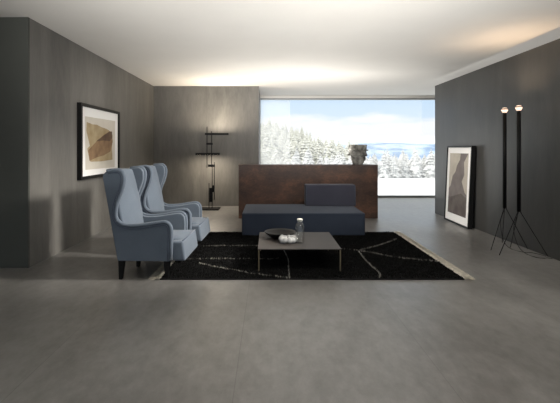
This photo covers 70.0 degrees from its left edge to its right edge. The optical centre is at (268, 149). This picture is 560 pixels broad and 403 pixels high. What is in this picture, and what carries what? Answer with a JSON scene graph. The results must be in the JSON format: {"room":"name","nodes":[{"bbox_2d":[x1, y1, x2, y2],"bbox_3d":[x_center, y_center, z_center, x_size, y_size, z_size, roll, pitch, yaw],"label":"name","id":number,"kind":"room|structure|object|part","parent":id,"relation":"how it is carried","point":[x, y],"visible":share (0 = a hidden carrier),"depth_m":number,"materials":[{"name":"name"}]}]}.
{"room":"living room","nodes":[
{"label":"living room","id":0,"kind":"room"},
{"bbox_2d":[0,17,29,267],"bbox_3d":[-4.418,-0.080,4.735,3.164,2.960,0.030,0,0,0],"label":"wall","id":1,"kind":"structure","parent":0,"point":[14,31],"depth_m":4.72,"materials":[{"name":"grey paint"}]},
{"bbox_2d":[30,18,153,266],"bbox_3d":[-3.036,-0.080,7.315,0.400,2.960,5.130,0,0,0],"label":"wall","id":2,"kind":"structure","parent":0,"point":[66,211],"depth_m":5.62,"materials":[{"name":"paint"}]},
{"bbox_2d":[77,102,119,179],"bbox_3d":[-2.803,-0.120,6.690,0.065,1.150,1.540,0,0,0],"label":"wall picture","id":3,"kind":"object","parent":2,"relation":"attached to","point":[98,128],"visible":0.96,"depth_m":6.49,"materials":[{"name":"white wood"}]},
{"bbox_2d":[85,116,114,169],"bbox_3d":[-2.790,-0.095,6.686,0.007,0.838,1.203,0,0,0],"label":"print","id":4,"kind":"object","parent":3,"relation":"attached to","point":[99,130],"depth_m":6.61,"materials":[{"name":"beige paper"}]},
{"bbox_2d":[154,86,259,205],"bbox_3d":[-1.738,-0.080,10.830,2.996,2.960,1.900,0,0,0],"label":"wall","id":5,"kind":"structure","parent":0,"point":[183,115],"depth_m":9.88,"materials":[{"name":"grey paint"}]},
{"bbox_2d":[260,98,434,197],"bbox_3d":[3.380,-0.043,11.670,7.240,2.885,0.140,0,0,0],"label":"window","id":6,"kind":"structure","parent":5,"relation":"in","point":[379,196],"depth_m":11.62,"materials":[{"name":"silver metal"}]},
{"bbox_3d":[-0.235,-0.049,11.680,0.010,2.787,0.100,0,0,0],"label":"frame","id":7,"kind":"part","parent":6,"relation":"part of","materials":[{"name":"silver metal"}]},
{"bbox_3d":[3.380,-1.464,11.675,7.240,0.043,0.110,0,0,0],"label":"frame","id":8,"kind":"part","parent":6,"relation":"part of","materials":[{"name":"silver metal"}]},
{"bbox_3d":[3.380,1.373,11.670,7.240,0.055,0.140,0,0,0],"label":"sill","id":9,"kind":"part","parent":6,"relation":"part of","materials":[{"name":"silver metal"}]},
{"bbox_2d":[260,96,434,97],"bbox_3d":[3.380,-1.522,11.695,7.240,0.075,0.170,0,0,0],"label":"trim","id":10,"kind":"structure","parent":5,"relation":"attached to","point":[260,96],"depth_m":11.61,"materials":[{"name":"paint"}]},
{"bbox_2d":[0,198,559,402],"bbox_3d":[0.500,1.525,4.190,13.400,0.250,15.180,0,0,0],"label":"floor","id":11,"kind":"structure","parent":0,"point":[72,330],"depth_m":3.12,"materials":[{"name":"concrete"}]},
{"bbox_2d":[103,166,197,278],"bbox_3d":[-1.321,0.801,4.611,0.887,1.198,0.707,0,0,2],"label":"chair","id":12,"kind":"object","parent":11,"relation":"on","point":[139,236],"visible":0.98,"depth_m":4.28,"materials":[{"name":"blue fabric"}]},
{"bbox_3d":[-1.581,1.296,4.320,0.064,0.207,0.064,0,0,2],"label":"leg","id":13,"kind":"part","parent":12,"relation":"part of","materials":[{"name":"black wood"}]},
{"bbox_3d":[-1.635,0.711,4.622,0.250,0.969,0.630,0,0,2],"label":"backrest","id":14,"kind":"part","parent":12,"relation":"part of","materials":[{"name":"blue fabric"}]},
{"bbox_3d":[-1.095,1.296,4.323,0.064,0.207,0.064,0,0,2],"label":"leg","id":15,"kind":"part","parent":12,"relation":"part of","materials":[{"name":"black wood"}]},
{"bbox_2d":[173,230,190,239],"bbox_3d":[-1.213,0.977,4.607,0.575,0.047,0.510,0,0,2],"label":"seat cushion","id":16,"kind":"object","parent":12,"relation":"on","point":[178,234],"depth_m":4.55,"materials":[{"name":"blue fabric"}]},
{"bbox_3d":[-1.199,1.090,4.606,0.642,0.210,0.650,0,0,2],"label":"seat","id":17,"kind":"part","parent":12,"relation":"part of","materials":[{"name":"blue fabric"}]},
{"bbox_2d":[139,163,209,242],"bbox_3d":[-1.296,0.801,5.511,0.887,1.198,0.707,0,0,2],"label":"chair","id":18,"kind":"object","parent":11,"relation":"on","point":[151,199],"visible":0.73,"depth_m":5.45,"materials":[{"name":"blue fabric"}]},
{"bbox_3d":[-1.610,0.711,5.522,0.250,0.969,0.630,0,0,2],"label":"backrest","id":19,"kind":"part","parent":18,"relation":"part of","materials":[{"name":"blue fabric"}]},
{"bbox_2d":[192,217,204,224],"bbox_3d":[-1.188,0.977,5.507,0.575,0.047,0.510,0,0,2],"label":"seat cushion","id":20,"kind":"object","parent":18,"relation":"on","point":[195,220],"depth_m":5.44,"materials":[{"name":"blue fabric"}]},
{"bbox_3d":[-1.174,1.090,5.506,0.642,0.210,0.650,0,0,2],"label":"seat","id":21,"kind":"part","parent":18,"relation":"part of","materials":[{"name":"blue fabric"}]},
{"bbox_2d":[195,131,228,209],"bbox_3d":[-1.320,0.435,9.360,0.770,1.930,0.380,0,0,0],"label":"floor lamp","id":22,"kind":"object","parent":11,"relation":"on","point":[211,190],"visible":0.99,"depth_m":9.34,"materials":[{"name":"black metal"}]},
{"bbox_2d":[238,164,377,217],"bbox_3d":[0.805,0.859,8.310,2.830,1.082,0.430,0,0,0],"label":"divider","id":23,"kind":"object","parent":11,"relation":"on","point":[258,183],"visible":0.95,"depth_m":8.10,"materials":[{"name":"wood"}]},
{"bbox_2d":[347,145,367,164],"bbox_3d":[1.855,0.112,8.292,0.387,0.413,0.378,0,0,-41],"label":"vessel","id":24,"kind":"object","parent":23,"relation":"on","point":[358,153],"visible":1,"depth_m":8.17,"materials":[{"name":"grey stone"}]},
{"bbox_2d":[149,231,473,280],"bbox_3d":[0.467,1.376,5.491,3.555,0.046,2.495,0,0,0],"label":"rug","id":25,"kind":"object","parent":11,"relation":"on","point":[222,255],"visible":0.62,"depth_m":4.87,"materials":[{"name":"black fabric"}]},
{"bbox_2d":[258,232,341,270],"bbox_3d":[0.353,1.256,4.990,0.948,0.256,0.930,0,0,0],"label":"coffee table","id":26,"kind":"object","parent":25,"relation":"on","point":[305,240],"visible":0.94,"depth_m":4.79,"materials":[{"name":"grey paint"}]},
{"bbox_2d":[264,228,295,238],"bbox_3d":[0.148,1.087,5.110,0.406,0.081,0.406,0,0,0],"label":"bowl","id":27,"kind":"object","parent":26,"relation":"on","point":[275,233],"visible":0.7,"depth_m":5.21,"materials":[{"name":"black ceramic"}]},
{"bbox_2d":[279,235,296,243],"bbox_3d":[0.238,1.087,4.861,0.230,0.082,0.235,0,0,0],"label":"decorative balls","id":28,"kind":"object","parent":26,"relation":"on","point":[284,239],"visible":1,"depth_m":4.78},
{"bbox_2d":[242,184,364,235],"bbox_3d":[0.577,1.013,6.937,2.008,0.742,1.090,0,0,0],"label":"sofa","id":29,"kind":"object","parent":25,"relation":"on","point":[330,208],"visible":0.99,"depth_m":6.40,"materials":[{"name":"blue fabric"}]},
{"bbox_3d":[0.560,1.203,6.940,1.975,0.362,1.080,0,0,0],"label":"seat","id":30,"kind":"part","parent":29,"relation":"part of","materials":[{"name":"blue fabric"}]},
{"bbox_3d":[1.123,0.836,7.348,0.915,0.387,0.270,0,0,0],"label":"backrest","id":31,"kind":"part","parent":29,"relation":"part of","materials":[{"name":"fabric"}]},
{"bbox_2d":[444,146,475,228],"bbox_3d":[3.567,0.666,7.500,0.138,1.462,1.060,0,0,2],"label":"picture","id":32,"kind":"object","parent":11,"relation":"on","point":[460,161],"visible":1,"depth_m":7.38,"materials":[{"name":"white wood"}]},
{"bbox_2d":[448,153,468,217],"bbox_3d":[3.546,0.650,7.501,0.005,1.150,0.780,3,0,2],"label":"print","id":33,"kind":"object","parent":32,"relation":"attached to","point":[458,173],"depth_m":7.47},
{"bbox_2d":[491,108,543,255],"bbox_3d":[3.502,0.406,5.640,0.635,1.998,0.609,0,0,30],"label":"floor lamp","id":34,"kind":"object","parent":11,"relation":"on","point":[504,110],"visible":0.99,"depth_m":5.68,"materials":[{"name":"black metal"}]},
{"bbox_3d":[3.217,1.099,5.617,0.323,0.599,0.009,0,0,-29],"label":"leg","id":35,"kind":"part","parent":34,"relation":"part of","materials":[{"name":"black metal"}]},
{"bbox_3d":[3.503,1.099,5.648,0.280,0.599,0.009,0,0,21],"label":"leg","id":36,"kind":"part","parent":34,"relation":"part of","materials":[{"name":"black metal"}]},
{"bbox_3d":[3.467,1.122,5.476,0.077,0.566,0.600,0,0,-31],"label":"cord","id":37,"kind":"part","parent":34,"relation":"part of","materials":[{"name":"black metal"}]},
{"bbox_2d":[499,105,551,258],"bbox_3d":[3.433,0.406,5.296,0.542,1.997,0.589,0,0,44],"label":"floor lamp","id":38,"kind":"object","parent":11,"relation":"on","point":[518,108],"visible":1,"depth_m":5.37,"materials":[{"name":"black metal"}]},
{"bbox_3d":[3.201,1.099,5.328,0.331,0.599,0.125,0,0,0],"label":"leg","id":39,"kind":"part","parent":38,"relation":"part of","materials":[{"name":"black metal"}]},
{"bbox_3d":[3.449,1.122,5.255,0.104,0.565,0.451,0,0,-36],"label":"cord","id":40,"kind":"part","parent":38,"relation":"part of","materials":[{"name":"black metal"}]},
{"bbox_3d":[3.509,1.099,5.292,0.321,0.599,0.009,0,0,36],"label":"leg","id":41,"kind":"part","parent":38,"relation":"part of","materials":[{"name":"black metal"}]},
{"bbox_2d":[0,0,559,95],"bbox_3d":[0.500,-1.710,4.190,13.400,0.300,15.180,0,0,0],"label":"ceiling","id":42,"kind":"structure","parent":0,"point":[279,47],"depth_m":5.53,"materials":[{"name":"paint"}]},
{"bbox_2d":[435,38,559,260],"bbox_3d":[3.740,0.005,4.485,0.180,2.790,8.570,0,0,0],"label":"wall","id":43,"kind":"structure","parent":0,"point":[468,107],"depth_m":6.03,"materials":[{"name":"grey paint"}]},
{"label":"outside","id":44,"kind":"structure","parent":0,"visible":0},
{"bbox_2d":[335,142,434,160],"bbox_3d":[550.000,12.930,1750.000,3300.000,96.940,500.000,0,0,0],"label":"hills","id":45,"kind":"structure","parent":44,"point":[396,148],"depth_m":1746.37,"materials":[{"name":"white snow"}]},
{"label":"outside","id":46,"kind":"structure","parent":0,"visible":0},
{"bbox_2d":[312,136,434,143],"bbox_3d":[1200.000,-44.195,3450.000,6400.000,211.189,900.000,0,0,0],"label":"mountains","id":47,"kind":"structure","parent":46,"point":[342,139],"depth_m":3526.46,"materials":[{"name":"white snow"}]},
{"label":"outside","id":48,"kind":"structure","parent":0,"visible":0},
{"bbox_2d":[280,158,434,194],"bbox_3d":[36.000,1.709,125.950,360.000,15.697,228.100,0,0,0],"label":"snow field","id":49,"kind":"structure","parent":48,"point":[386,186],"depth_m":52.77,"materials":[{"name":"white snow"}]},
{"bbox_2d":[261,127,264,142],"bbox_3d":[-1.186,-1.852,99.986,4.552,8.136,4.726,0,0,-4],"label":"conifer","id":50,"kind":"object","parent":49,"relation":"on","point":[262,135],"visible":0.3,"depth_m":99.49,"materials":[{"name":"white plant"}]},
{"bbox_2d":[261,143,270,163],"bbox_3d":[-0.942,1.601,79.663,4.013,6.430,3.579,0,0,20],"label":"conifer","id":51,"kind":"object","parent":49,"relation":"on","point":[264,156],"visible":0.54,"depth_m":78.99,"materials":[{"name":"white plant"}]},
{"bbox_2d":[261,129,271,152],"bbox_3d":[-0.274,-1.207,94.443,4.934,8.013,4.509,0,0,11],"label":"conifer","id":52,"kind":"object","parent":49,"relation":"on","point":[266,139],"visible":0.41,"depth_m":93.87,"materials":[{"name":"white plant"}]},
{"bbox_2d":[263,120,270,134],"bbox_3d":[-1.022,-4.864,122.155,4.711,8.419,5.067,0,0,-14],"label":"conifer","id":53,"kind":"object","parent":49,"relation":"on","point":[265,125],"visible":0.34,"depth_m":121.66,"materials":[{"name":"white plant"}]},
{"bbox_2d":[267,116,271,128],"bbox_3d":[0.312,-8.651,152.906,4.378,8.349,4.698,0,0,-26],"label":"conifer","id":54,"kind":"object","parent":49,"relation":"on","point":[269,121],"visible":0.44,"depth_m":152.26,"materials":[{"name":"white plant"}]},
{"bbox_2d":[266,138,274,160],"bbox_3d":[0.409,0.514,85.209,3.490,7.057,3.971,0,0,-42],"label":"conifer","id":55,"kind":"object","parent":49,"relation":"on","point":[270,150],"visible":0.52,"depth_m":84.60,"materials":[{"name":"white plant"}]},
{"bbox_2d":[271,125,279,138],"bbox_3d":[1.721,-4.362,122.048,4.371,7.854,4.702,0,0,-34],"label":"conifer","id":56,"kind":"object","parent":49,"relation":"on","point":[274,127],"visible":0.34,"depth_m":121.70,"materials":[{"name":"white plant"}]},
{"bbox_2d":[270,147,281,163],"bbox_3d":[1.366,2.309,76.555,3.295,5.826,3.286,0,0,-9],"label":"conifer","id":57,"kind":"object","parent":49,"relation":"on","point":[274,160],"visible":0.48,"depth_m":76.15,"materials":[{"name":"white plant"}]},
{"bbox_2d":[271,131,282,157],"bbox_3d":[1.418,-0.839,94.540,4.491,7.443,4.218,0,0,37],"label":"conifer","id":58,"kind":"object","parent":49,"relation":"on","point":[275,141],"visible":0.53,"depth_m":93.97,"materials":[{"name":"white plant"}]},
{"bbox_2d":[276,124,281,135],"bbox_3d":[3.393,-5.019,132.200,4.129,7.418,4.150,0,0,-12],"label":"conifer","id":59,"kind":"object","parent":49,"relation":"on","point":[279,131],"visible":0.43,"depth_m":131.77,"materials":[{"name":"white plant"}]},
{"bbox_2d":[279,134,285,155],"bbox_3d":[3.465,-0.866,98.881,3.986,7.084,3.488,0,0,38],"label":"conifer","id":60,"kind":"object","parent":49,"relation":"on","point":[282,144],"visible":0.52,"depth_m":98.27,"materials":[{"name":"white plant"}]},
{"bbox_2d":[280,139,288,162],"bbox_3d":[3.986,1.048,84.911,3.762,6.287,3.518,0,0,-39],"label":"conifer","id":61,"kind":"object","parent":49,"relation":"on","point":[283,158],"visible":0.3,"depth_m":84.49,"materials":[{"name":"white plant"}]},
{"bbox_2d":[282,142,294,163],"bbox_3d":[4.476,1.408,79.435,4.003,7.037,3.960,0,0,33],"label":"conifer","id":62,"kind":"object","parent":49,"relation":"on","point":[290,153],"visible":0.59,"depth_m":78.82,"materials":[{"name":"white plant"}]},
{"bbox_2d":[286,129,292,144],"bbox_3d":[5.944,-1.649,107.115,4.130,8.025,4.490,0,0,28],"label":"conifer","id":63,"kind":"object","parent":49,"relation":"on","point":[290,138],"visible":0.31,"depth_m":106.66,"materials":[{"name":"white plant"}]},
{"bbox_2d":[291,151,299,163],"bbox_3d":[4.554,2.941,68.906,3.741,5.559,3.648,0,0,-28],"label":"tree","id":64,"kind":"object","parent":49,"relation":"on","point":[295,160],"visible":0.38,"depth_m":68.58,"materials":[{"name":"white plant"}]},
{"bbox_2d":[292,139,299,151],"bbox_3d":[5.748,0.793,83.743,4.109,7.383,4.787,0,0,0],"label":"conifer","id":65,"kind":"object","parent":49,"relation":"on","point":[296,142],"visible":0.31,"depth_m":83.29,"materials":[{"name":"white plant"}]},
{"bbox_2d":[296,132,301,145],"bbox_3d":[7.990,-1.289,107.166,3.900,8.190,4.582,0,0,17],"label":"conifer","id":66,"kind":"object","parent":49,"relation":"on","point":[299,140],"visible":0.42,"depth_m":106.66,"materials":[{"name":"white plant"}]},
{"bbox_2d":[300,127,305,140],"bbox_3d":[10.680,-2.766,124.746,4.659,8.279,4.112,0,0,-20],"label":"conifer","id":67,"kind":"object","parent":49,"relation":"on","point":[302,132],"visible":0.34,"depth_m":124.42,"materials":[{"name":"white plant"}]},
{"bbox_2d":[299,135,309,163],"bbox_3d":[7.050,0.996,79.723,4.499,7.995,5.077,0,0,28],"label":"conifer","id":68,"kind":"object","parent":49,"relation":"on","point":[303,149],"visible":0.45,"depth_m":79.05,"materials":[{"name":"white plant"}]},
{"bbox_2d":[302,147,313,163],"bbox_3d":[7.272,2.580,74.159,4.352,6.466,4.244,0,0,-26],"label":"tree","id":69,"kind":"object","parent":49,"relation":"on","point":[306,157],"visible":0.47,"depth_m":73.75,"materials":[{"name":"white plant"}]},
{"bbox_2d":[307,137,314,155],"bbox_3d":[8.692,0.836,84.297,4.311,7.662,4.702,0,0,-5],"label":"conifer","id":70,"kind":"object","parent":49,"relation":"on","point":[309,144],"visible":0.3,"depth_m":83.80,"materials":[{"name":"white plant"}]},
{"bbox_2d":[313,143,323,163],"bbox_3d":[9.949,1.525,79.636,3.951,7.020,4.176,0,0,14],"label":"conifer","id":71,"kind":"object","parent":49,"relation":"on","point":[317,152],"visible":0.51,"depth_m":79.07,"materials":[{"name":"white plant"}]},
{"bbox_2d":[316,135,323,152],"bbox_3d":[15.539,-0.927,123.933,4.770,7.580,4.219,0,0,-19],"label":"conifer","id":72,"kind":"object","parent":49,"relation":"on","point":[319,142],"visible":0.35,"depth_m":123.55,"materials":[{"name":"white plant"}]},
{"bbox_2d":[317,154,323,163],"bbox_3d":[9.665,3.111,75.014,3.082,4.889,3.406,0,0,-35],"label":"tree","id":73,"kind":"object","parent":49,"relation":"on","point":[320,161],"visible":0.35,"depth_m":74.79,"materials":[{"name":"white plant"}]},
{"bbox_2d":[324,153,330,163],"bbox_3d":[9.974,3.117,69.855,3.124,4.956,3.453,0,0,-2],"label":"tree","id":74,"kind":"object","parent":49,"relation":"on","point":[326,158],"visible":0.29,"depth_m":69.57,"materials":[{"name":"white plant"}]},
{"bbox_2d":[322,138,337,161],"bbox_3d":[11.933,1.328,76.204,4.514,7.987,4.536,0,0,26],"label":"conifer","id":75,"kind":"object","parent":49,"relation":"on","point":[330,152],"visible":0.4,"depth_m":75.72,"materials":[{"name":"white plant"}]},
{"bbox_2d":[333,153,342,163],"bbox_3d":[11.800,3.069,68.986,3.370,5.180,3.475,0,0,-26],"label":"tree","id":76,"kind":"object","parent":49,"relation":"on","point":[337,160],"visible":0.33,"depth_m":68.70,"materials":[{"name":"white plant"}]},
{"bbox_2d":[337,140,343,154],"bbox_3d":[20.056,0.925,114.817,4.379,7.827,4.699,0,0,-40],"label":"conifer","id":77,"kind":"object","parent":49,"relation":"on","point":[339,146],"visible":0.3,"depth_m":114.40,"materials":[{"name":"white plant"}]},
{"bbox_2d":[340,152,346,163],"bbox_3d":[13.580,2.985,73.440,3.493,5.369,3.601,0,0,41],"label":"tree","id":78,"kind":"object","parent":49,"relation":"on","point":[343,160],"visible":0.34,"depth_m":73.11,"materials":[{"name":"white plant"}]},
{"bbox_2d":[344,140,351,159],"bbox_3d":[17.148,1.487,84.329,4.942,7.837,4.410,0,0,-29],"label":"conifer","id":79,"kind":"object","parent":49,"relation":"on","point":[347,147],"visible":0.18,"depth_m":84.08,"materials":[{"name":"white plant"}]},
{"bbox_2d":[366,156,372,163],"bbox_3d":[17.907,3.205,70.686,3.165,4.822,3.246,0,0,17],"label":"tree","id":80,"kind":"object","parent":49,"relation":"on","point":[370,161],"visible":0.23,"depth_m":70.50,"materials":[{"name":"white plant"}]},
{"bbox_2d":[378,150,391,177],"bbox_3d":[20.540,2.894,70.132,3.652,5.794,4.036,0,0,22],"label":"tree","id":81,"kind":"object","parent":49,"relation":"on","point":[384,169],"visible":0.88,"depth_m":69.40,"materials":[{"name":"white plant"}]},
{"bbox_2d":[385,149,390,160],"bbox_3d":[21.825,2.771,73.493,4.000,6.095,4.102,0,0,8],"label":"tree","id":82,"kind":"object","parent":49,"relation":"on","point":[387,151],"visible":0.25,"depth_m":73.22,"materials":[{"name":"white plant"}]},
{"bbox_2d":[387,156,401,177],"bbox_3d":[21.679,3.197,70.106,3.341,5.136,3.445,0,0,-26],"label":"tree","id":83,"kind":"object","parent":49,"relation":"on","point":[394,170],"visible":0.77,"depth_m":69.25,"materials":[{"name":"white plant"}]},
{"bbox_2d":[398,151,408,165],"bbox_3d":[25.552,2.709,75.483,3.992,6.104,3.962,0,0,13],"label":"tree","id":84,"kind":"object","parent":49,"relation":"on","point":[402,154],"visible":0.31,"depth_m":74.99,"materials":[{"name":"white plant"}]},
{"bbox_2d":[398,157,410,177],"bbox_3d":[23.857,3.419,70.673,2.950,4.534,3.041,0,0,-8],"label":"tree","id":85,"kind":"object","parent":49,"relation":"on","point":[404,169],"visible":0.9,"depth_m":69.97,"materials":[{"name":"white plant"}]},
{"bbox_2d":[408,147,424,177],"bbox_3d":[25.903,2.640,71.032,4.109,6.329,4.140,0,0,-17],"label":"tree","id":86,"kind":"object","parent":49,"relation":"on","point":[415,166],"visible":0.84,"depth_m":70.00,"materials":[{"name":"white plant"}]},
{"bbox_2d":[421,153,426,165],"bbox_3d":[31.552,3.162,80.753,3.291,5.060,3.394,0,0,-28],"label":"tree","id":87,"kind":"object","parent":49,"relation":"on","point":[424,158],"visible":0.31,"depth_m":80.45,"materials":[{"name":"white plant"}]},
{"bbox_2d":[422,151,434,177],"bbox_3d":[28.383,2.749,70.149,4.270,6.130,3.864,0,0,-18],"label":"tree","id":88,"kind":"object","parent":49,"relation":"on","point":[429,168],"visible":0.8,"depth_m":69.27,"materials":[{"name":"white plant"}]}
]}

